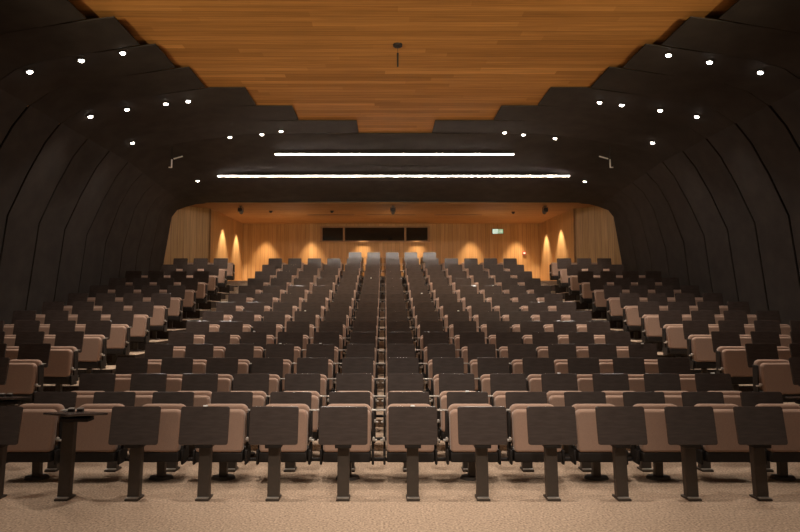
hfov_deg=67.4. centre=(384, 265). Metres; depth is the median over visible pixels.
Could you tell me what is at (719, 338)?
writing desk
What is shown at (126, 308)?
seat
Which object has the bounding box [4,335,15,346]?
seat
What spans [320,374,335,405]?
seat
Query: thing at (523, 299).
writing desk
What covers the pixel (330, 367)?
seat cushion
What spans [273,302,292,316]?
writing desk
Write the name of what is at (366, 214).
ceiling slot
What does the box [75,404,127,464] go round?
seat
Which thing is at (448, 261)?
writing desk
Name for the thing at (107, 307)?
writing desk
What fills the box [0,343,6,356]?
writing desk
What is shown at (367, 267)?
writing desk
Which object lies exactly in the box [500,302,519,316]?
writing desk
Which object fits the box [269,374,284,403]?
seat
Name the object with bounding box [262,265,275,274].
writing desk
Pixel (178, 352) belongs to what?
seat
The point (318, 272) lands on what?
seat
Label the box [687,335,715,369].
seat
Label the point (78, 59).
recessed light
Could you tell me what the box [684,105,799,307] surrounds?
wall
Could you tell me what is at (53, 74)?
ceiling
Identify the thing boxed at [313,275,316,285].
seat
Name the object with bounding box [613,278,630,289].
writing desk
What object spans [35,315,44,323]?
seat
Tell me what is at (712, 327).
seat
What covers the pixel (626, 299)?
writing desk
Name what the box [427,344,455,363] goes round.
writing desk
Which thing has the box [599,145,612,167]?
bracket
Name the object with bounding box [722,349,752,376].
seat cushion
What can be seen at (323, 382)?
seat cushion
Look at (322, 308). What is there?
seat cushion
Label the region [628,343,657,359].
writing desk
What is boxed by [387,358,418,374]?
writing desk
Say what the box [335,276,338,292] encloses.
seat
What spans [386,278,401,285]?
writing desk
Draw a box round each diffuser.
[219,176,568,176]
[275,154,513,154]
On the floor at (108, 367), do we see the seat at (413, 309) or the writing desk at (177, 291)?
the writing desk at (177, 291)
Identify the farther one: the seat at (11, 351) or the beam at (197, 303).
the beam at (197, 303)
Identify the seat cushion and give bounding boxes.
[0,363,36,393]
[7,409,57,451]
[44,349,72,376]
[75,395,93,408]
[75,409,117,451]
[78,337,101,361]
[107,326,125,348]
[130,316,145,336]
[134,395,152,405]
[144,409,180,451]
[150,307,164,325]
[167,299,179,315]
[182,291,192,306]
[193,395,210,405]
[195,283,204,297]
[196,409,245,451]
[206,276,215,289]
[209,326,218,331]
[213,349,223,357]
[216,270,224,282]
[217,378,230,391]
[225,263,232,275]
[230,337,238,343]
[237,363,247,373]
[243,326,249,331]
[252,316,260,327]
[252,395,264,405]
[253,349,261,357]
[259,409,307,451]
[269,378,278,403]
[275,326,281,343]
[282,363,290,389]
[283,316,289,331]
[292,307,296,320]
[294,349,299,373]
[298,299,302,310]
[302,337,307,357]
[309,326,313,343]
[311,395,318,431]
[315,316,318,331]
[320,307,323,320]
[320,378,325,405]
[323,410,370,451]
[324,299,327,310]
[328,363,332,389]
[334,349,337,373]
[339,337,342,358]
[343,326,345,338]
[346,317,348,329]
[370,396,372,430]
[372,379,373,406]
[373,363,374,388]
[386,412,433,451]
[420,337,422,358]
[424,349,427,373]
[428,363,432,389]
[434,378,438,407]
[436,299,439,310]
[440,307,443,320]
[440,395,446,431]
[444,316,448,331]
[449,326,453,343]
[449,409,497,451]
[455,337,459,357]
[457,291,461,301]
[462,299,466,310]
[462,349,467,373]
[467,307,471,320]
[471,363,477,389]
[474,316,479,331]
[481,378,490,403]
[494,395,505,407]
[500,349,507,357]
[503,316,511,327]
[512,409,561,451]
[513,326,521,338]
[513,363,522,373]
[524,337,532,343]
[529,378,541,391]
[532,316,539,320]
[538,349,548,357]
[545,326,553,331]
[549,395,564,405]
[551,263,559,275]
[560,270,569,282]
[571,276,580,289]
[575,409,611,451]
[582,283,592,297]
[595,291,607,306]
[606,395,623,405]
[610,299,623,315]
[626,307,640,325]
[640,409,680,451]
[645,316,661,336]
[664,395,682,405]
[667,326,686,348]
[692,337,715,361]
[703,409,748,451]
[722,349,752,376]
[723,395,741,405]
[760,363,799,393]
[766,409,799,451]
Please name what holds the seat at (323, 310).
on the beam
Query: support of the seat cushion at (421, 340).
on the seat at (420, 341)
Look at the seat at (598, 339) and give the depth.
10.48 m
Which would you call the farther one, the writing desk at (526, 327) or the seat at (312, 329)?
the seat at (312, 329)
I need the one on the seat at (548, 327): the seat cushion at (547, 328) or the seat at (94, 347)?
the seat cushion at (547, 328)
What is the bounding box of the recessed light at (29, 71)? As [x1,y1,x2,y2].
[25,69,33,73]
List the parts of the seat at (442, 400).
backrest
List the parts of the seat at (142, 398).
backrest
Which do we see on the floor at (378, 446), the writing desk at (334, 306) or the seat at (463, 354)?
the writing desk at (334, 306)
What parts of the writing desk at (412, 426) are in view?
post, foot plate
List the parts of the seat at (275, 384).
backrest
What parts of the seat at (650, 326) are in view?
backrest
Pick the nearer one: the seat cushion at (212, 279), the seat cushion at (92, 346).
the seat cushion at (92, 346)
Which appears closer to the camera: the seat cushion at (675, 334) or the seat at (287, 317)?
the seat cushion at (675, 334)
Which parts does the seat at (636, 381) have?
backrest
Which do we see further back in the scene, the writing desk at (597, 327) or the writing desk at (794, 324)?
the writing desk at (597, 327)
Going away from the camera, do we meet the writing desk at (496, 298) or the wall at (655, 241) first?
the writing desk at (496, 298)
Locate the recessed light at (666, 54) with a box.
[664,53,672,56]
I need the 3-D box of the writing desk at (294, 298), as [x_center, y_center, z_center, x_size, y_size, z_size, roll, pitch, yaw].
[-2.200,1.033,13.904,0.421,0.787,0.165,0,-4,0]
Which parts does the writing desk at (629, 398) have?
post, foot plate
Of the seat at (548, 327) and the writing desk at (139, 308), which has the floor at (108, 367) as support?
the writing desk at (139, 308)
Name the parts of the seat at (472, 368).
backrest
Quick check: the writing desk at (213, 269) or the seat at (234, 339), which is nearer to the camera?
the seat at (234, 339)
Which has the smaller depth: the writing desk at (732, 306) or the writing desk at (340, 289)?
the writing desk at (732, 306)
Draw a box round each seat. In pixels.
[0,360,45,403]
[3,324,13,334]
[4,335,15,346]
[5,346,18,359]
[6,404,76,464]
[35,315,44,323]
[39,324,49,334]
[43,335,55,345]
[43,346,78,384]
[63,306,71,314]
[68,315,77,323]
[71,391,104,408]
[75,324,85,333]
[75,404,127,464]
[78,335,106,369]
[87,298,94,305]
[93,306,101,313]
[101,315,110,319]
[106,324,129,355]
[114,374,130,391]
[115,298,122,301]
[123,306,131,310]
[124,391,157,405]
[129,404,188,464]
[130,315,150,342]
[143,298,150,301]
[147,360,161,373]
[150,306,167,331]
[166,374,182,391]
[167,298,182,321]
[173,347,185,357]
[178,391,211,405]
[182,290,195,311]
[192,360,206,373]
[192,404,250,464]
[193,335,204,343]
[195,282,208,302]
[206,275,217,294]
[209,324,219,331]
[213,347,225,357]
[216,269,227,286]
[217,374,232,391]
[224,315,232,320]
[225,263,234,279]
[230,335,240,343]
[231,391,269,405]
[236,306,243,310]
[237,360,251,373]
[243,324,252,331]
[244,298,253,308]
[252,315,263,327]
[253,290,262,298]
[253,347,264,357]
[256,404,318,464]
[263,306,271,320]
[265,335,275,357]
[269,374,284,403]
[271,298,280,310]
[275,324,284,343]
[278,290,287,301]
[282,360,296,391]
[283,315,293,331]
[284,282,291,293]
[284,391,328,440]
[292,306,298,320]
[294,347,302,373]
[298,298,306,310]
[302,335,309,357]
[303,290,311,301]
[309,324,315,343]
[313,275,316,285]
[315,269,323,277]
[315,315,324,331]
[317,404,385,464]
[320,306,325,320]
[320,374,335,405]
[324,298,333,310]
[328,290,336,301]
[328,360,341,392]
[332,282,335,300]
[334,347,341,373]
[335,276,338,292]
[336,269,344,284]
[337,391,385,442]
[338,263,343,277]
[339,335,345,364]
[343,325,348,350]
[346,315,355,340]
[346,348,379,380]
[349,306,353,328]
[351,298,359,319]
[352,325,380,341]
[353,290,360,310]
[355,283,358,301]
[355,316,384,340]
[357,269,364,285]
[357,276,360,293]
[360,257,363,269]
[372,376,384,408]
[373,361,384,398]
[376,337,379,365]
[380,404,447,464]
[381,378,432,401]
[381,391,439,422]
[382,337,412,353]
[382,349,415,367]
[382,362,426,383]
[404,269,424,285]
[408,290,431,310]
[410,298,435,319]
[410,306,414,329]
[412,315,442,340]
[414,325,419,352]
[417,335,422,366]
[420,347,427,379]
[424,269,444,284]
[424,360,469,394]
[427,275,430,292]
[429,283,432,300]
[430,374,479,407]
[432,290,455,308]
[435,298,460,310]
[437,391,493,442]
[438,306,443,320]
[442,315,472,331]
[443,404,510,464]
[444,269,464,277]
[447,324,453,343]
[448,275,451,285]
[451,282,456,293]
[452,335,459,357]
[455,290,479,301]
[459,347,467,373]
[460,298,485,310]
[465,306,471,320]
[467,360,511,391]
[469,275,474,285]
[471,315,501,331]
[473,282,480,293]
[478,374,526,403]
[479,290,502,301]
[479,324,487,343]
[485,298,510,310]
[487,335,496,357]
[490,391,528,407]
[492,306,499,312]
[497,347,507,357]
[500,315,530,327]
[506,404,564,464]
[509,360,522,373]
[510,298,536,308]
[510,324,521,338]
[519,306,527,310]
[521,335,532,343]
[526,374,541,391]
[530,315,539,320]
[536,298,544,301]
[536,347,548,357]
[543,324,553,331]
[547,391,581,405]
[548,306,556,310]
[549,263,559,279]
[554,360,567,373]
[558,269,569,286]
[558,335,568,343]
[561,315,570,320]
[568,275,580,294]
[569,404,627,464]
[576,347,588,357]
[577,324,586,331]
[577,374,593,391]
[579,282,592,302]
[592,290,607,311]
[594,335,604,343]
[599,360,613,373]
[602,391,634,405]
[606,298,623,321]
[616,347,628,357]
[623,306,640,331]
[628,374,644,391]
[630,404,681,464]
[640,298,647,301]
[641,315,661,342]
[644,360,658,373]
[655,391,687,405]
[659,306,667,310]
[662,324,686,355]
[667,298,675,301]
[679,374,696,391]
[682,315,691,319]
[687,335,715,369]
[689,306,697,314]
[695,298,702,305]
[695,404,749,464]
[708,324,718,334]
[708,391,741,405]
[715,315,723,323]
[715,346,752,383]
[719,306,727,314]
[740,335,751,346]
[744,324,754,334]
[747,315,756,323]
[752,360,799,401]
[756,404,799,464]
[777,346,790,360]
[779,335,791,347]
[780,324,790,336]
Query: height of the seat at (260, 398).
0.539 m
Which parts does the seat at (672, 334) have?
backrest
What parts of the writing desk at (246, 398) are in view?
post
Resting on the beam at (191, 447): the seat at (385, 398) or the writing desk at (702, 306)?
the seat at (385, 398)
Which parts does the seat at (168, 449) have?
backrest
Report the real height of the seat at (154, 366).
0.539 m
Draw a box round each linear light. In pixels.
[217,174,569,176]
[274,152,514,154]
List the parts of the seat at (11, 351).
backrest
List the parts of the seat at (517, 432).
backrest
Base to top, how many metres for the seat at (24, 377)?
0.539 m
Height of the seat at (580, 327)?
0.539 m
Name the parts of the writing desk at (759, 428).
post, foot plate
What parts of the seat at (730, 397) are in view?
backrest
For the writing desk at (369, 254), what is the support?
on the floor at (378, 446)
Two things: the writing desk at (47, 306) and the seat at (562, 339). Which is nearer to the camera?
the seat at (562, 339)
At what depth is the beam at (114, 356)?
10.58 m
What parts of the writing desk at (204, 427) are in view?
foot plate, post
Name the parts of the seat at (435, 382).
backrest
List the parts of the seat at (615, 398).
backrest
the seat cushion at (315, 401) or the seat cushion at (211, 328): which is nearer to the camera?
the seat cushion at (315, 401)
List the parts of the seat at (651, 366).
backrest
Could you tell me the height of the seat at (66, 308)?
0.539 m
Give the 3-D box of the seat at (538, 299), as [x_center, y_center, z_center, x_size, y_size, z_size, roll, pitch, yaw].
[3.900,1.032,14.485,0.570,0.539,0.308,0,-4,0]
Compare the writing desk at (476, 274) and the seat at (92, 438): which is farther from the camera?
the writing desk at (476, 274)
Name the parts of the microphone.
ceiling plate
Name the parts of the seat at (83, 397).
backrest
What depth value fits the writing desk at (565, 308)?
12.90 m
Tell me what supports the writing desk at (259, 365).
on the floor at (378, 446)
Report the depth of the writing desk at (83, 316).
10.97 m
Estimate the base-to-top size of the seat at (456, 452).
0.539 m
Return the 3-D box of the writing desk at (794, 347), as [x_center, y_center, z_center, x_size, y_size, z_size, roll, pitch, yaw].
[5.657,1.436,8.072,0.421,0.786,0.165,0,-4,0]
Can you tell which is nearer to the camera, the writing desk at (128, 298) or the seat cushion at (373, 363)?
the seat cushion at (373, 363)
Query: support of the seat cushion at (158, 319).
on the seat at (160, 313)
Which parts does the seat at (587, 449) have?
backrest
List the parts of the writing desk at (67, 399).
foot plate, post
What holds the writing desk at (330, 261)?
on the floor at (378, 446)
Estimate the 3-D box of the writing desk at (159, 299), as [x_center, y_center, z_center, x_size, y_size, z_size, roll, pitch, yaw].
[-4.830,0.981,12.941,0.421,0.787,0.165,0,-4,0]
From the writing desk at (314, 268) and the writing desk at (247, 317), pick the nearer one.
the writing desk at (247, 317)
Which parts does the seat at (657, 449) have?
backrest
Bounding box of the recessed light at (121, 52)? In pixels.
[118,50,126,54]
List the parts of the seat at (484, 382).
backrest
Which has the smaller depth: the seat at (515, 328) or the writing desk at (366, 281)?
the seat at (515, 328)
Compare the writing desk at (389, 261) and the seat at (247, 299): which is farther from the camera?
the writing desk at (389, 261)
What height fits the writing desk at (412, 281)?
0.787 m
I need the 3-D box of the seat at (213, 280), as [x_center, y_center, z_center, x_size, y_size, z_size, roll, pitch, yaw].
[-4.860,0.527,16.455,0.570,0.539,0.308,0,-4,0]
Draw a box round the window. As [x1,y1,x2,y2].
[320,226,429,241]
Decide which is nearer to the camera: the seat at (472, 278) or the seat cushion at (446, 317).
the seat cushion at (446, 317)
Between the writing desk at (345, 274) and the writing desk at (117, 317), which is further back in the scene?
the writing desk at (345, 274)
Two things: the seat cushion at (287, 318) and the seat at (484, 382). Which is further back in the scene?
the seat cushion at (287, 318)
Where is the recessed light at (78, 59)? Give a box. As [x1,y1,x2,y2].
[77,58,85,61]
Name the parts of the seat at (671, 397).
backrest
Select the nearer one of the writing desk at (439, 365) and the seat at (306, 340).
the writing desk at (439, 365)
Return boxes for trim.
[7,285,799,405]
[208,209,211,262]
[211,201,573,202]
[573,209,575,262]
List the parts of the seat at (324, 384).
backrest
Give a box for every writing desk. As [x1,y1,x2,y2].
[0,320,4,330]
[0,331,4,342]
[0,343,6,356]
[0,357,9,384]
[0,393,31,405]
[0,406,22,498]
[11,311,36,323]
[13,320,39,334]
[14,331,44,345]
[17,343,50,402]
[34,392,76,471]
[41,302,63,314]
[43,408,107,500]
[44,311,68,323]
[49,320,75,334]
[54,331,83,374]
[67,293,87,305]
[71,302,93,314]
[77,311,101,323]
[78,374,115,391]
[84,320,111,359]
[89,285,108,297]
[93,392,135,471]
[95,293,115,305]
[101,302,123,314]
[108,278,125,289]
[108,406,160,500]
[110,311,133,347]
[115,285,133,297]
[115,358,147,373]
[123,293,142,305]
[125,271,141,281]
[130,374,166,391]
[132,302,153,335]
[133,278,149,289]
[141,285,159,297]
[144,344,173,359]
[148,271,163,281]
[151,293,170,307]
[152,392,193,471]
[157,278,173,289]
[160,358,192,373]
[161,265,176,274]
[167,285,185,298]
[168,332,193,346]
[170,271,186,281]
[173,258,187,268]
[178,405,229,500]
[181,278,197,290]
[181,374,217,391]
[182,265,197,274]
[185,344,213,359]
[186,321,209,334]
[193,258,207,268]
[193,271,208,282]
[202,311,223,325]
[204,265,218,275]
[204,332,229,347]
[206,358,237,377]
[211,392,252,471]
[213,258,227,268]
[216,302,235,315]
[219,321,242,336]
[225,344,253,362]
[228,294,246,306]
[233,311,254,326]
[233,374,268,394]
[238,286,255,297]
[241,331,266,350]
[244,302,263,316]
[247,278,263,289]
[248,406,298,500]
[251,358,282,379]
[253,321,275,337]
[254,294,272,306]
[255,271,269,282]
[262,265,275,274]
[263,286,279,297]
[264,311,284,326]
[266,343,293,362]
[268,258,281,268]
[270,278,286,289]
[270,392,311,471]
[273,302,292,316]
[277,271,291,282]
[277,332,302,350]
[281,294,298,306]
[283,265,296,274]
[284,374,320,393]
[286,321,309,336]
[288,258,301,267]
[288,286,304,297]
[294,278,309,289]
[294,310,315,326]
[296,358,327,379]
[299,271,313,282]
[301,302,320,315]
[303,265,317,274]
[306,343,333,362]
[307,294,325,306]
[308,258,320,267]
[312,286,328,297]
[314,332,338,348]
[317,278,332,289]
[318,406,367,500]
[320,271,335,282]
[320,321,342,336]
[324,265,337,274]
[325,311,345,325]
[327,258,340,267]
[329,392,369,471]
[330,302,348,315]
[333,294,351,306]
[336,374,371,392]
[337,286,353,297]
[340,278,355,289]
[342,271,356,282]
[342,358,372,375]
[345,265,358,274]
[347,258,359,267]
[347,344,374,361]
[349,252,360,261]
[350,332,375,347]
[353,321,375,331]
[356,311,376,324]
[358,302,377,315]
[360,294,377,302]
[362,286,378,297]
[363,278,378,285]
[364,271,378,277]
[365,265,379,274]
[366,258,379,264]
[367,252,379,257]
[386,252,398,257]
[386,258,398,264]
[386,265,399,270]
[386,271,400,277]
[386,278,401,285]
[386,286,402,293]
[386,294,403,302]
[386,302,405,311]
[386,311,407,325]
[387,321,409,331]
[387,332,411,343]
[387,344,414,357]
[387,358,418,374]
[387,374,422,391]
[388,392,428,471]
[388,405,437,500]
[404,252,416,261]
[405,258,418,267]
[407,265,420,274]
[408,271,422,281]
[409,278,424,289]
[411,286,427,297]
[413,293,430,306]
[415,302,433,315]
[417,311,437,325]
[420,321,442,336]
[423,252,435,261]
[423,332,448,349]
[425,258,438,267]
[427,265,441,274]
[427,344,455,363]
[430,271,444,282]
[432,278,447,289]
[432,358,463,376]
[435,286,452,297]
[439,294,456,306]
[439,374,474,394]
[443,302,462,316]
[445,258,457,267]
[447,391,487,471]
[448,265,461,274]
[448,310,468,326]
[452,271,466,282]
[453,321,476,336]
[455,278,470,289]
[457,406,507,500]
[459,332,484,350]
[460,286,476,297]
[464,258,477,268]
[465,294,483,306]
[467,344,495,362]
[468,265,482,274]
[471,302,490,316]
[473,271,488,282]
[477,358,508,379]
[478,278,494,289]
[478,311,499,326]
[484,258,496,268]
[484,285,501,297]
[487,321,509,337]
[489,265,503,274]
[490,374,526,394]
[491,294,509,306]
[495,271,510,282]
[496,332,521,350]
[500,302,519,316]
[501,278,517,289]
[503,258,516,268]
[505,392,546,471]
[508,344,535,362]
[509,286,526,297]
[509,311,530,326]
[510,265,523,274]
[517,271,531,282]
[518,294,535,306]
[520,321,543,337]
[522,358,554,379]
[524,278,540,289]
[526,406,577,500]
[528,302,547,316]
[532,332,557,348]
[534,286,550,297]
[539,311,560,325]
[541,373,577,392]
[544,294,562,305]
[548,344,576,359]
[553,321,576,334]
[556,302,575,314]
[557,258,570,268]
[564,392,605,471]
[566,265,581,275]
[567,358,599,373]
[568,332,594,346]
[570,311,591,324]
[577,258,591,268]
[577,271,593,282]
[586,321,610,334]
[588,265,602,274]
[588,344,616,359]
[589,278,606,290]
[592,374,629,391]
[595,406,647,500]
[597,258,611,268]
[600,271,615,281]
[603,285,621,315]
[605,332,630,346]
[609,265,624,274]
[612,358,645,373]
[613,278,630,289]
[619,293,639,325]
[622,271,638,281]
[623,392,664,471]
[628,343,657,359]
[629,285,647,297]
[637,278,654,289]
[637,302,659,317]
[643,374,680,391]
[645,271,661,281]
[647,293,667,305]
[655,285,674,297]
[657,358,690,373]
[658,311,682,347]
[662,278,679,289]
[664,406,717,500]
[667,302,689,314]
[675,293,695,305]
[680,285,699,297]
[681,392,723,471]
[682,320,709,359]
[691,311,715,323]
[695,373,732,391]
[697,302,719,314]
[702,293,723,305]
[711,331,740,373]
[718,320,745,334]
[723,311,747,323]
[727,302,749,314]
[733,406,787,500]
[740,392,783,471]
[745,343,778,390]
[750,331,780,345]
[754,320,781,334]
[756,311,780,323]
[785,396,799,403]
[789,320,799,330]
[789,343,799,356]
[789,357,799,385]
[790,331,799,342]
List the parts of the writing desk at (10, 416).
post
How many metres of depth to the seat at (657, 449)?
5.65 m
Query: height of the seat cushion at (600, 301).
0.384 m
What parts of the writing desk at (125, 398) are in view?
foot plate, post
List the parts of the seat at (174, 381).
backrest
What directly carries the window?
in the wall at (261, 242)
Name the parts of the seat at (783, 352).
backrest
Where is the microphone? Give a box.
[393,42,402,66]
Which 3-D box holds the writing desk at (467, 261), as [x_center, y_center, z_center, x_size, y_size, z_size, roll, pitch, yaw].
[2.692,0.153,18.803,0.421,0.787,0.165,0,-4,0]
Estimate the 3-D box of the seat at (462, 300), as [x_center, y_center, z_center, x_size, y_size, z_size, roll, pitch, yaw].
[2.113,1.032,14.485,0.656,0.539,0.308,0,-4,0]
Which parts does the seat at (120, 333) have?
backrest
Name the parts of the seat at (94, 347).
backrest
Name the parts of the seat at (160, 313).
backrest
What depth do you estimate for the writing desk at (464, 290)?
14.86 m
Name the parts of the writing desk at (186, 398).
post, foot plate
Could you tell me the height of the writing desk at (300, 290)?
0.787 m
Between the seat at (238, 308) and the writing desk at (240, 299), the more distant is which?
the writing desk at (240, 299)
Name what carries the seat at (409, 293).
on the beam
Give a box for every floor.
[0,451,799,531]
[16,283,799,404]
[120,276,637,450]
[200,282,564,320]
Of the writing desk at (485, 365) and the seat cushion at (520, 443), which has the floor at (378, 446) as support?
the writing desk at (485, 365)
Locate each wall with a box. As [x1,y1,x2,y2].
[0,89,27,144]
[0,106,58,253]
[0,107,88,308]
[0,123,86,324]
[25,139,107,314]
[53,151,127,305]
[78,162,142,297]
[100,173,154,284]
[119,183,165,277]
[135,191,175,274]
[149,199,185,270]
[163,206,208,264]
[211,209,242,280]
[242,224,539,280]
[539,209,573,280]
[575,206,621,264]
[599,199,636,270]
[610,191,651,274]
[621,183,669,277]
[633,173,689,289]
[647,162,712,297]
[663,151,738,305]
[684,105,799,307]
[684,139,768,314]
[707,123,799,325]
[737,105,799,274]
[771,89,799,146]
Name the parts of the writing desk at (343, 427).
foot plate, post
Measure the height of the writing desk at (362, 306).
0.787 m
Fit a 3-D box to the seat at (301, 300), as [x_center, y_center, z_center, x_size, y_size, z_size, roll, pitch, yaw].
[-2.157,1.032,14.485,0.656,0.539,0.308,0,-4,0]
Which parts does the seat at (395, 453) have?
backrest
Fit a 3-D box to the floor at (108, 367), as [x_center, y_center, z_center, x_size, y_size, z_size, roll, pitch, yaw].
[0.240,1.518,13.239,15.200,2.740,12.545,0,-4,0]
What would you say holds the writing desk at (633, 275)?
on the floor at (108, 367)
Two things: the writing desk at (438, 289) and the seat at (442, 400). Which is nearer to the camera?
the seat at (442, 400)
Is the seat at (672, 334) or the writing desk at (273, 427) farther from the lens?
the seat at (672, 334)
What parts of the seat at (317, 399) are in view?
backrest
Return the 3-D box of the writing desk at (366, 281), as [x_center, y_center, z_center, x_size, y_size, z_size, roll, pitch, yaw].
[-0.370,0.711,15.862,0.421,0.800,0.165,0,-4,0]
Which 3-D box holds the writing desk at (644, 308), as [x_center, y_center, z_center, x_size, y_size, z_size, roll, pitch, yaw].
[5.250,1.103,11.965,0.421,0.787,0.165,0,-4,0]
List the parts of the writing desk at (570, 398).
post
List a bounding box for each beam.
[24,457,795,480]
[55,382,76,391]
[78,367,105,373]
[106,354,123,364]
[130,341,144,351]
[150,330,166,339]
[167,320,178,328]
[183,311,195,318]
[188,437,630,456]
[196,302,204,309]
[571,294,579,300]
[583,302,591,309]
[596,311,606,318]
[607,320,622,328]
[623,330,640,339]
[642,341,661,351]
[663,353,686,357]
[694,367,715,373]
[732,384,738,390]
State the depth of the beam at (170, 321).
13.50 m
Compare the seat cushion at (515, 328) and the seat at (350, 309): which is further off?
the seat at (350, 309)
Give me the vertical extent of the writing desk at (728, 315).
0.787 m
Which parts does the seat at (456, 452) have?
backrest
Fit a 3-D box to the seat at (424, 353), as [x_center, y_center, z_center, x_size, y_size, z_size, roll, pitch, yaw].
[0.889,1.566,9.610,0.656,0.539,0.308,0,-4,0]
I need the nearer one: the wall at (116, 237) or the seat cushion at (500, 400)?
the seat cushion at (500, 400)
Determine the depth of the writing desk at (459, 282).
15.84 m
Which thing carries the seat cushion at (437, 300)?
on the seat at (437, 307)
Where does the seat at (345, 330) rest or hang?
on the beam
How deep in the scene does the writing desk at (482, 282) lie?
15.84 m
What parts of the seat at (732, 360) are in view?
backrest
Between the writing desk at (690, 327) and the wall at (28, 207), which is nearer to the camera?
the writing desk at (690, 327)
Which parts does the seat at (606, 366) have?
backrest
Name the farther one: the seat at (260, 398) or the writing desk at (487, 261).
the writing desk at (487, 261)
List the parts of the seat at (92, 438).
backrest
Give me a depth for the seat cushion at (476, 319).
12.41 m
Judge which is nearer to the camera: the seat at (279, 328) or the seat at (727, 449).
the seat at (727, 449)
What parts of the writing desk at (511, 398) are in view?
post, foot plate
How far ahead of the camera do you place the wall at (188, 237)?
19.42 m
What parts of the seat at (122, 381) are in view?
backrest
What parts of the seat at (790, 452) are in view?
backrest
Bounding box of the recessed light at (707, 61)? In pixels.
[705,60,713,63]
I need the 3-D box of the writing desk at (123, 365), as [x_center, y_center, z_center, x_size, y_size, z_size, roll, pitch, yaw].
[-3.396,1.625,8.059,0.421,0.787,0.165,0,-4,0]
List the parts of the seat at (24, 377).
backrest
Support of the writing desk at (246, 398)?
on the floor at (448, 502)
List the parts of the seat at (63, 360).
backrest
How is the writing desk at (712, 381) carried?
on the floor at (378, 446)
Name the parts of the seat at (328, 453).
backrest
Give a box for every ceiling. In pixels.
[0,0,85,33]
[0,16,139,78]
[0,44,175,105]
[27,0,737,132]
[30,67,204,123]
[62,87,255,138]
[88,105,297,150]
[111,120,358,161]
[129,133,660,172]
[144,150,644,182]
[157,165,630,191]
[168,179,618,198]
[178,191,607,206]
[190,203,594,223]
[432,120,680,161]
[494,105,704,150]
[538,87,733,138]
[591,67,767,123]
[623,44,799,105]
[662,16,799,77]
[719,0,799,32]
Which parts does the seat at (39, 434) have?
backrest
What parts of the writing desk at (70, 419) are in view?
foot plate, post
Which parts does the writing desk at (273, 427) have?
foot plate, post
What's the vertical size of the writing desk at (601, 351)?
0.786 m
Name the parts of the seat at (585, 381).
backrest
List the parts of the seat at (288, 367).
backrest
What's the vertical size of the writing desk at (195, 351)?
0.786 m
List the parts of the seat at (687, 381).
backrest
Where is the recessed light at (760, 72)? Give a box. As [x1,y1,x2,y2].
[756,70,764,74]
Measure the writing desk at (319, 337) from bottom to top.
0.786 m
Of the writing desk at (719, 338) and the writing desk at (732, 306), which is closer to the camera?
the writing desk at (719, 338)
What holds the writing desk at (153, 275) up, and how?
on the floor at (108, 367)
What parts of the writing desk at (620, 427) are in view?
post, foot plate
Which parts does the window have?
pane, pane, pane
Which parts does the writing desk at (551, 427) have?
post, foot plate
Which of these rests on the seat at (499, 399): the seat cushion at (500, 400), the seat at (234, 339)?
the seat cushion at (500, 400)
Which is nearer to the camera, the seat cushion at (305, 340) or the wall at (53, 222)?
the seat cushion at (305, 340)
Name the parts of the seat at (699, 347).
backrest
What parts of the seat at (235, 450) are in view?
backrest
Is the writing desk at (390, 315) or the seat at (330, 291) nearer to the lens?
the writing desk at (390, 315)
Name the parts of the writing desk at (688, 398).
post, foot plate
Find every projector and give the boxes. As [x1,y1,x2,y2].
[238,206,243,213]
[390,206,395,213]
[542,206,547,213]
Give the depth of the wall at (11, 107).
9.84 m
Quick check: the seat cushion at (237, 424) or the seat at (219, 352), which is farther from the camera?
the seat at (219, 352)
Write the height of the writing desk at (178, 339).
0.786 m
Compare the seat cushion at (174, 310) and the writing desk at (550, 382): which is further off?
the seat cushion at (174, 310)
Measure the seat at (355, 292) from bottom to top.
0.539 m
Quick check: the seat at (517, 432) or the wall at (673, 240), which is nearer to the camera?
the seat at (517, 432)
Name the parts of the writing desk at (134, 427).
foot plate, post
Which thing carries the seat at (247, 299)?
on the beam
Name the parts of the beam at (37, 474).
plate, plate, plate, plate, plate, plate, plate, plate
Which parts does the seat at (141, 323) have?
backrest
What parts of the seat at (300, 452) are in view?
backrest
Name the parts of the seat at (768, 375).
backrest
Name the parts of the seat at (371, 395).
backrest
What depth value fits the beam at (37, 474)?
5.77 m
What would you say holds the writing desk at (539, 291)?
on the floor at (378, 446)
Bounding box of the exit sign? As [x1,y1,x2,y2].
[492,229,503,233]
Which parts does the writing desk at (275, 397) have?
post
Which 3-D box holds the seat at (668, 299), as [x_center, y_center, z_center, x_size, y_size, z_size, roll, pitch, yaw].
[6.507,0.980,13.521,0.656,0.539,0.308,0,-4,0]
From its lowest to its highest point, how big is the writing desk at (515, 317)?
0.787 m
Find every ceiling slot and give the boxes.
[307,214,354,214]
[366,214,415,214]
[434,214,482,214]
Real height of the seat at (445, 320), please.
0.539 m
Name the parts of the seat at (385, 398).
backrest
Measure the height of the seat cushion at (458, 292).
0.384 m
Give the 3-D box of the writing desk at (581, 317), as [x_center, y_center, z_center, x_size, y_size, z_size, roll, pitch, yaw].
[3.900,1.292,11.951,0.421,0.787,0.165,0,-4,0]
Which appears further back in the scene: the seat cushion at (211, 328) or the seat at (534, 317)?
the seat at (534, 317)
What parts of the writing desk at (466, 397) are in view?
post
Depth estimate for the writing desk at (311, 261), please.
18.78 m
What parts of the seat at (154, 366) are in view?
backrest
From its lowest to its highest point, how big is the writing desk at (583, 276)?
0.787 m
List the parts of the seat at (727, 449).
backrest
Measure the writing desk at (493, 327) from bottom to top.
0.787 m
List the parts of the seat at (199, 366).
backrest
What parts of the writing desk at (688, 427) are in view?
post, foot plate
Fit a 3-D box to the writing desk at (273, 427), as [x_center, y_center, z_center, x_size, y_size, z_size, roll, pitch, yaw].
[-0.960,1.614,5.207,0.421,0.787,0.165,0,-4,0]
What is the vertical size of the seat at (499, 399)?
0.539 m
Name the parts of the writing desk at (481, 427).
post, foot plate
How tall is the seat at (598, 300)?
0.539 m
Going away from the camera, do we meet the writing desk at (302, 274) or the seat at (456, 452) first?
the seat at (456, 452)

